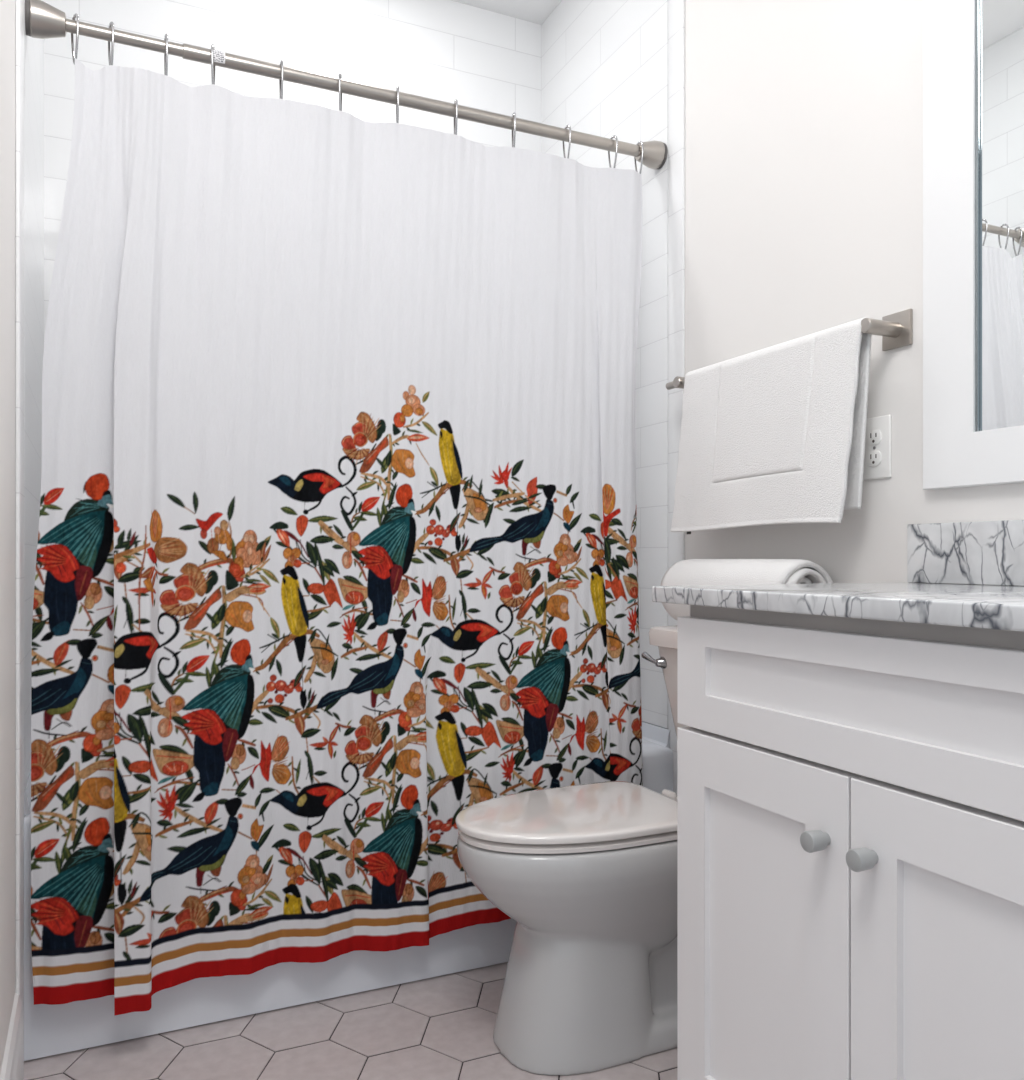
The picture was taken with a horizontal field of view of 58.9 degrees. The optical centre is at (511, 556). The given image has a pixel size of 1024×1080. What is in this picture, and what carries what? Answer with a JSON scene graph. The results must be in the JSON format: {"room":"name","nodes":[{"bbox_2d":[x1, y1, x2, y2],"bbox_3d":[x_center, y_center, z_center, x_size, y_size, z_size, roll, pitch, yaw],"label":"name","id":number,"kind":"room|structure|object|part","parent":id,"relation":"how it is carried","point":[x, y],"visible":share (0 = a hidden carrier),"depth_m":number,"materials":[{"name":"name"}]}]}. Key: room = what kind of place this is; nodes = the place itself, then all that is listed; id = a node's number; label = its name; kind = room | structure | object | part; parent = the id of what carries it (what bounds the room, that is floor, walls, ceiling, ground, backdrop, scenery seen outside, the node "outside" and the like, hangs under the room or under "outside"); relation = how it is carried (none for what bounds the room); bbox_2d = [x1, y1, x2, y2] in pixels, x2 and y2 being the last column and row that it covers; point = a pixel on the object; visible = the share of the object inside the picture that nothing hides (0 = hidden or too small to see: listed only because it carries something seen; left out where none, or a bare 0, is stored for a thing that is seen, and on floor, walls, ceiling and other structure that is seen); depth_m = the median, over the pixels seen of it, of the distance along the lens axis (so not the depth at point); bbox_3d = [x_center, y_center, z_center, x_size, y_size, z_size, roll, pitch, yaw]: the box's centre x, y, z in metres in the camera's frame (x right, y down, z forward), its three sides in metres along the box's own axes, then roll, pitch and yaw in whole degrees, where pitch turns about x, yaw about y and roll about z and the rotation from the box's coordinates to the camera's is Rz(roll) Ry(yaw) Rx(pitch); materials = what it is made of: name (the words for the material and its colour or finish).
{"room":"bathroom","nodes":[
{"label":"bathroom","id":0,"kind":"room"},
{"bbox_2d":[0,0,43,1073],"bbox_3d":[-1.462,-0.425,1.468,1.174,2.850,1.990,0,0,-25],"label":"wall","id":1,"kind":"structure","parent":0,"point":[7,7],"depth_m":1.64,"materials":[{"name":"white paint"}]},
{"bbox_2d":[0,993,23,1079],"bbox_3d":[-0.720,0.907,1.259,0.014,0.185,0.970,0,0,-25],"label":"baseboard","id":2,"kind":"structure","parent":1,"relation":"attached to","point":[12,1068],"depth_m":1.58,"materials":[{"name":"white paint"}]},
{"bbox_2d":[15,0,24,1021],"bbox_3d":[-0.952,-0.425,1.755,0.008,2.850,0.126,0,0,-25],"label":"trim","id":3,"kind":"structure","parent":1,"relation":"attached to","point":[19,4],"depth_m":1.70,"materials":[{"name":"tile"}]},
{"bbox_2d":[25,0,667,168],"bbox_3d":[-0.291,-1.100,2.167,1.538,0.072,0.072,0,0,-25],"label":"shower curtain rod","id":4,"kind":"object","parent":1,"relation":"attached to","point":[43,20],"visible":0.98,"depth_m":2.09,"materials":[{"name":"silver metal"}]},
{"bbox_2d":[71,13,78,64],"bbox_3d":[-0.906,-1.072,1.879,0.008,0.104,0.046,0,0,-39],"label":"curtain hook","id":5,"kind":"object","parent":4,"relation":"hanging from","point":[74,55],"visible":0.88,"depth_m":1.87,"materials":[{"name":"silver metal"}]},
{"bbox_2d":[108,21,113,64],"bbox_3d":[-0.844,-1.072,1.908,0.007,0.104,0.046,0,0,-34],"label":"curtain hook","id":6,"kind":"object","parent":4,"relation":"hanging from","point":[111,24],"visible":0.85,"depth_m":1.90,"materials":[{"name":"silver metal"}]},
{"bbox_2d":[164,34,167,75],"bbox_3d":[-0.745,-1.072,1.954,0.007,0.104,0.046,0,0,-25],"label":"curtain hook","id":7,"kind":"object","parent":4,"relation":"hanging from","point":[166,35],"visible":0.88,"depth_m":1.94,"materials":[{"name":"silver metal"}]},
{"bbox_2d":[211,44,214,84],"bbox_3d":[-0.657,-1.072,1.994,0.007,0.104,0.046,0,0,-13],"label":"curtain hook","id":8,"kind":"object","parent":4,"relation":"hanging from","point":[212,45],"visible":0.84,"depth_m":1.98,"materials":[{"name":"silver metal"}]},
{"bbox_2d":[279,60,283,98],"bbox_3d":[-0.523,-1.072,2.056,0.007,0.104,0.046,0,0,-22],"label":"curtain hook","id":9,"kind":"object","parent":4,"relation":"hanging from","point":[281,61],"visible":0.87,"depth_m":2.04,"materials":[{"name":"silver metal"}]},
{"bbox_2d":[31,58,642,1015],"bbox_3d":[-0.283,-0.068,2.079,1.451,1.927,0.162,0,0,-25],"label":"shower curtain","id":10,"kind":"object","parent":4,"relation":"hanging from","point":[336,560],"visible":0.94,"depth_m":2.02,"materials":[{"name":"fabric"}]},
{"bbox_2d":[338,73,341,110],"bbox_3d":[-0.400,-1.072,2.113,0.007,0.104,0.046,0,0,-6],"label":"curtain hook","id":11,"kind":"object","parent":4,"relation":"hanging from","point":[340,74],"visible":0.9,"depth_m":2.10,"materials":[{"name":"silver metal"}]},
{"bbox_2d":[396,86,398,122],"bbox_3d":[-0.274,-1.072,2.171,0.007,0.104,0.046,0,0,-12],"label":"curtain hook","id":12,"kind":"object","parent":4,"relation":"hanging from","point":[397,87],"visible":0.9,"depth_m":2.15,"materials":[{"name":"silver metal"}]},
{"bbox_2d":[453,99,457,134],"bbox_3d":[-0.139,-1.072,2.233,0.007,0.104,0.046,0,0,-12],"label":"curtain hook","id":13,"kind":"object","parent":4,"relation":"hanging from","point":[455,121],"visible":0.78,"depth_m":2.22,"materials":[{"name":"silver metal"}]},
{"bbox_2d":[511,113,515,146],"bbox_3d":[0.004,-1.072,2.299,0.007,0.104,0.046,0,0,-10],"label":"curtain hook","id":14,"kind":"object","parent":4,"relation":"hanging from","point":[513,114],"visible":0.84,"depth_m":2.28,"materials":[{"name":"silver metal"}]},
{"bbox_2d":[562,125,570,157],"bbox_3d":[0.142,-1.072,2.362,0.007,0.104,0.046,0,0,-23],"label":"curtain hook","id":15,"kind":"object","parent":4,"relation":"hanging from","point":[566,126],"visible":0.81,"depth_m":2.35,"materials":[{"name":"silver metal"}]},
{"bbox_2d":[608,135,617,167],"bbox_3d":[0.269,-1.072,2.421,0.007,0.104,0.046,0,0,-25],"label":"curtain hook","id":16,"kind":"object","parent":4,"relation":"hanging from","point":[614,136],"visible":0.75,"depth_m":2.41,"materials":[{"name":"silver metal"}]},
{"bbox_2d":[634,141,643,173],"bbox_3d":[0.343,-1.072,2.455,0.007,0.104,0.046,0,0,-22],"label":"curtain hook","id":17,"kind":"object","parent":4,"relation":"hanging from","point":[639,142],"visible":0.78,"depth_m":2.44,"materials":[{"name":"silver metal"}]},
{"bbox_2d":[44,0,540,339],"bbox_3d":[-0.621,-0.425,2.885,1.554,2.850,0.120,0,0,-25],"label":"wall","id":18,"kind":"structure","parent":0,"point":[448,51],"depth_m":2.84,"materials":[{"name":"tile"}]},
{"bbox_2d":[24,962,676,1079],"bbox_3d":[-0.234,1.030,0.795,2.840,0.060,4.240,0,0,-25],"label":"floor","id":19,"kind":"structure","parent":0,"point":[441,1027],"depth_m":1.84,"materials":[{"name":"tile"}]},
{"bbox_2d":[24,721,672,1060],"bbox_3d":[-0.431,0.735,2.471,1.552,0.535,0.789,0,0,-25],"label":"bathtub","id":20,"kind":"object","parent":19,"relation":"on","point":[49,1030],"visible":0.09,"depth_m":1.98,"materials":[{"name":"white ceramic"}]},
{"bbox_2d":[455,625,689,1075],"bbox_3d":[0.241,0.585,1.944,0.758,0.830,0.442,0,0,-25],"label":"toilet","id":21,"kind":"object","parent":19,"relation":"on","point":[586,874],"visible":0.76,"depth_m":1.78,"materials":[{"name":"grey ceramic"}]},
{"bbox_3d":[0.122,0.532,1.889,0.495,0.018,0.358,0,0,-25],"label":"lid","id":22,"kind":"part","parent":21,"relation":"part of","materials":[{"name":"white plastic"}]},
{"bbox_3d":[0.240,0.781,1.944,0.746,0.437,0.367,0,0,-25],"label":"bowl","id":23,"kind":"part","parent":21,"relation":"part of","materials":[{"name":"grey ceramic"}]},
{"bbox_3d":[0.125,0.554,1.891,0.491,0.014,0.348,0,0,-25],"label":"seat","id":24,"kind":"part","parent":21,"relation":"part of","materials":[{"name":"white plastic"}]},
{"bbox_3d":[0.337,0.245,2.201,0.017,0.029,0.052,0,0,-34],"label":"lever arm","id":25,"kind":"part","parent":21,"relation":"part of","materials":[{"name":"silver metal"}]},
{"bbox_3d":[0.357,0.255,2.187,0.023,0.030,0.030,0,0,-25],"label":"flush lever","id":26,"kind":"part","parent":21,"relation":"part of","materials":[{"name":"silver metal"}]},
{"bbox_3d":[0.501,0.193,2.064,0.187,0.045,0.442,0,0,-25],"label":"tank lid","id":27,"kind":"part","parent":21,"relation":"part of","materials":[{"name":"white ceramic"}]},
{"bbox_3d":[0.507,0.400,2.067,0.166,0.370,0.412,0,0,-25],"label":"tank","id":28,"kind":"part","parent":21,"relation":"part of","materials":[{"name":"white ceramic"}]},
{"bbox_2d":[660,559,832,619],"bbox_3d":[0.522,0.086,2.054,0.159,0.162,0.438,0,0,-25],"label":"rolled towel","id":29,"kind":"object","parent":21,"relation":"on","point":[688,572],"visible":0.38,"depth_m":1.99,"materials":[{"name":"white fabric"}]},
{"bbox_2d":[677,605,1023,1079],"bbox_3d":[0.664,0.538,1.253,0.582,0.924,0.760,0,0,-25],"label":"vanity cabinet","id":30,"kind":"object","parent":19,"relation":"on","point":[850,791],"visible":0.94,"depth_m":1.16,"materials":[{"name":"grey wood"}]},
{"bbox_3d":[0.358,0.588,1.325,0.020,0.615,0.372,0,0,-25],"label":"door","id":31,"kind":"part","parent":30,"relation":"part of","materials":[{"name":"white paint"}]},
{"bbox_3d":[0.396,0.369,1.180,0.034,0.027,0.027,0,0,-25],"label":"knob","id":32,"kind":"part","parent":30,"relation":"part of","materials":[{"name":"grey metal"}]},
{"bbox_2d":[652,582,1023,631],"bbox_3d":[0.666,0.062,1.261,0.574,0.026,0.823,0,0,-25],"label":"countertop","id":33,"kind":"structure","parent":30,"relation":"on","point":[999,607],"depth_m":1.17,"materials":[{"name":"stone"}]},
{"bbox_3d":[0.438,0.185,1.153,0.020,0.175,0.752,0,0,-25],"label":"drawer","id":34,"kind":"part","parent":30,"relation":"part of","materials":[{"name":"white paint"}]},
{"bbox_3d":[0.429,0.369,1.108,0.034,0.027,0.027,0,0,-25],"label":"knob","id":35,"kind":"part","parent":30,"relation":"part of","materials":[{"name":"grey metal"}]},
{"bbox_3d":[0.516,0.588,0.982,0.020,0.615,0.376,0,0,-25],"label":"door","id":36,"kind":"part","parent":30,"relation":"part of","materials":[{"name":"white paint"}]},
{"bbox_2d":[453,0,561,24],"bbox_3d":[-0.234,-1.900,0.795,2.840,0.100,4.240,0,0,-25],"label":"ceiling","id":37,"kind":"structure","parent":0,"point":[536,11],"depth_m":3.05,"materials":[{"name":"white paint"}]},
{"bbox_2d":[541,0,1023,728],"bbox_3d":[0.997,-0.425,1.362,0.128,2.850,4.240,0,0,-25],"label":"wall","id":38,"kind":"structure","parent":0,"point":[804,118],"depth_m":2.09,"materials":[{"name":"white paint"}]},
{"bbox_2d":[668,0,684,795],"bbox_3d":[0.440,-0.425,2.428,0.008,2.850,0.068,0,0,-25],"label":"trim","id":39,"kind":"structure","parent":38,"relation":"attached to","point":[676,8],"depth_m":2.43,"materials":[{"name":"tile"}]},
{"bbox_2d":[666,309,912,389],"bbox_3d":[0.577,-0.440,2.032,0.090,0.068,0.703,0,0,-25],"label":"towel bar","id":40,"kind":"object","parent":38,"relation":"attached to","point":[896,329],"visible":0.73,"depth_m":1.74,"materials":[{"name":"silver metal"}]},
{"bbox_3d":[0.450,-0.440,2.299,0.082,0.029,0.029,0,0,-25],"label":"post","id":41,"kind":"part","parent":40,"relation":"part of","materials":[{"name":"silver metal"}]},
{"bbox_2d":[670,317,871,533],"bbox_3d":[0.550,-0.258,2.008,0.071,0.404,0.604,0,0,-25],"label":"towel","id":42,"kind":"object","parent":40,"relation":"hanging from","point":[776,434],"visible":1,"depth_m":1.93,"materials":[{"name":"white fabric"}]},
{"bbox_3d":[0.707,-0.440,1.742,0.082,0.029,0.029,0,0,-25],"label":"post","id":43,"kind":"part","parent":40,"relation":"part of","materials":[{"name":"silver metal"}]},
{"bbox_3d":[0.748,-0.440,1.760,0.008,0.068,0.068,0,0,-25],"label":"wall plate","id":44,"kind":"part","parent":40,"relation":"part of","materials":[{"name":"silver metal"}]},
{"bbox_2d":[863,415,890,479],"bbox_3d":[0.724,-0.217,1.810,0.009,0.123,0.077,0,0,-25],"label":"wall outlet","id":45,"kind":"object","parent":38,"relation":"attached to","point":[877,457],"visible":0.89,"depth_m":1.80,"materials":[{"name":"white plastic"}]},
{"bbox_2d":[867,451,881,465],"bbox_3d":[0.722,-0.197,1.809,0.004,0.030,0.036,0,0,-25],"label":"receptacle","id":46,"kind":"object","parent":45,"relation":"attached to","point":[874,458],"depth_m":1.81,"materials":[{"name":"grey plastic"}]},
{"bbox_2d":[867,429,881,444],"bbox_3d":[0.722,-0.238,1.809,0.004,0.030,0.036,0,0,-25],"label":"receptacle","id":47,"kind":"object","parent":45,"relation":"attached to","point":[874,436],"depth_m":1.81,"materials":[{"name":"grey plastic"}]},
{"bbox_2d":[907,520,1023,585],"bbox_3d":[0.923,-0.007,1.363,0.020,0.110,0.793,0,0,-25],"label":"backsplash","id":48,"kind":"structure","parent":38,"relation":"attached to","point":[979,552],"depth_m":1.60,"materials":[{"name":"stone"}]},
{"bbox_2d":[923,0,1023,489],"bbox_3d":[0.964,-0.672,1.278,0.020,1.095,0.914,0,0,-25],"label":"wall mirror","id":49,"kind":"object","parent":38,"relation":"attached to","point":[973,50],"visible":1,"depth_m":1.59,"materials":[{"name":"white paint"}]},
{"bbox_3d":[0.967,-0.665,1.279,0.008,0.893,0.698,0,0,-25],"label":"glass","id":50,"kind":"part","parent":49,"relation":"part of","materials":[{"name":"white mirror"}]}
]}

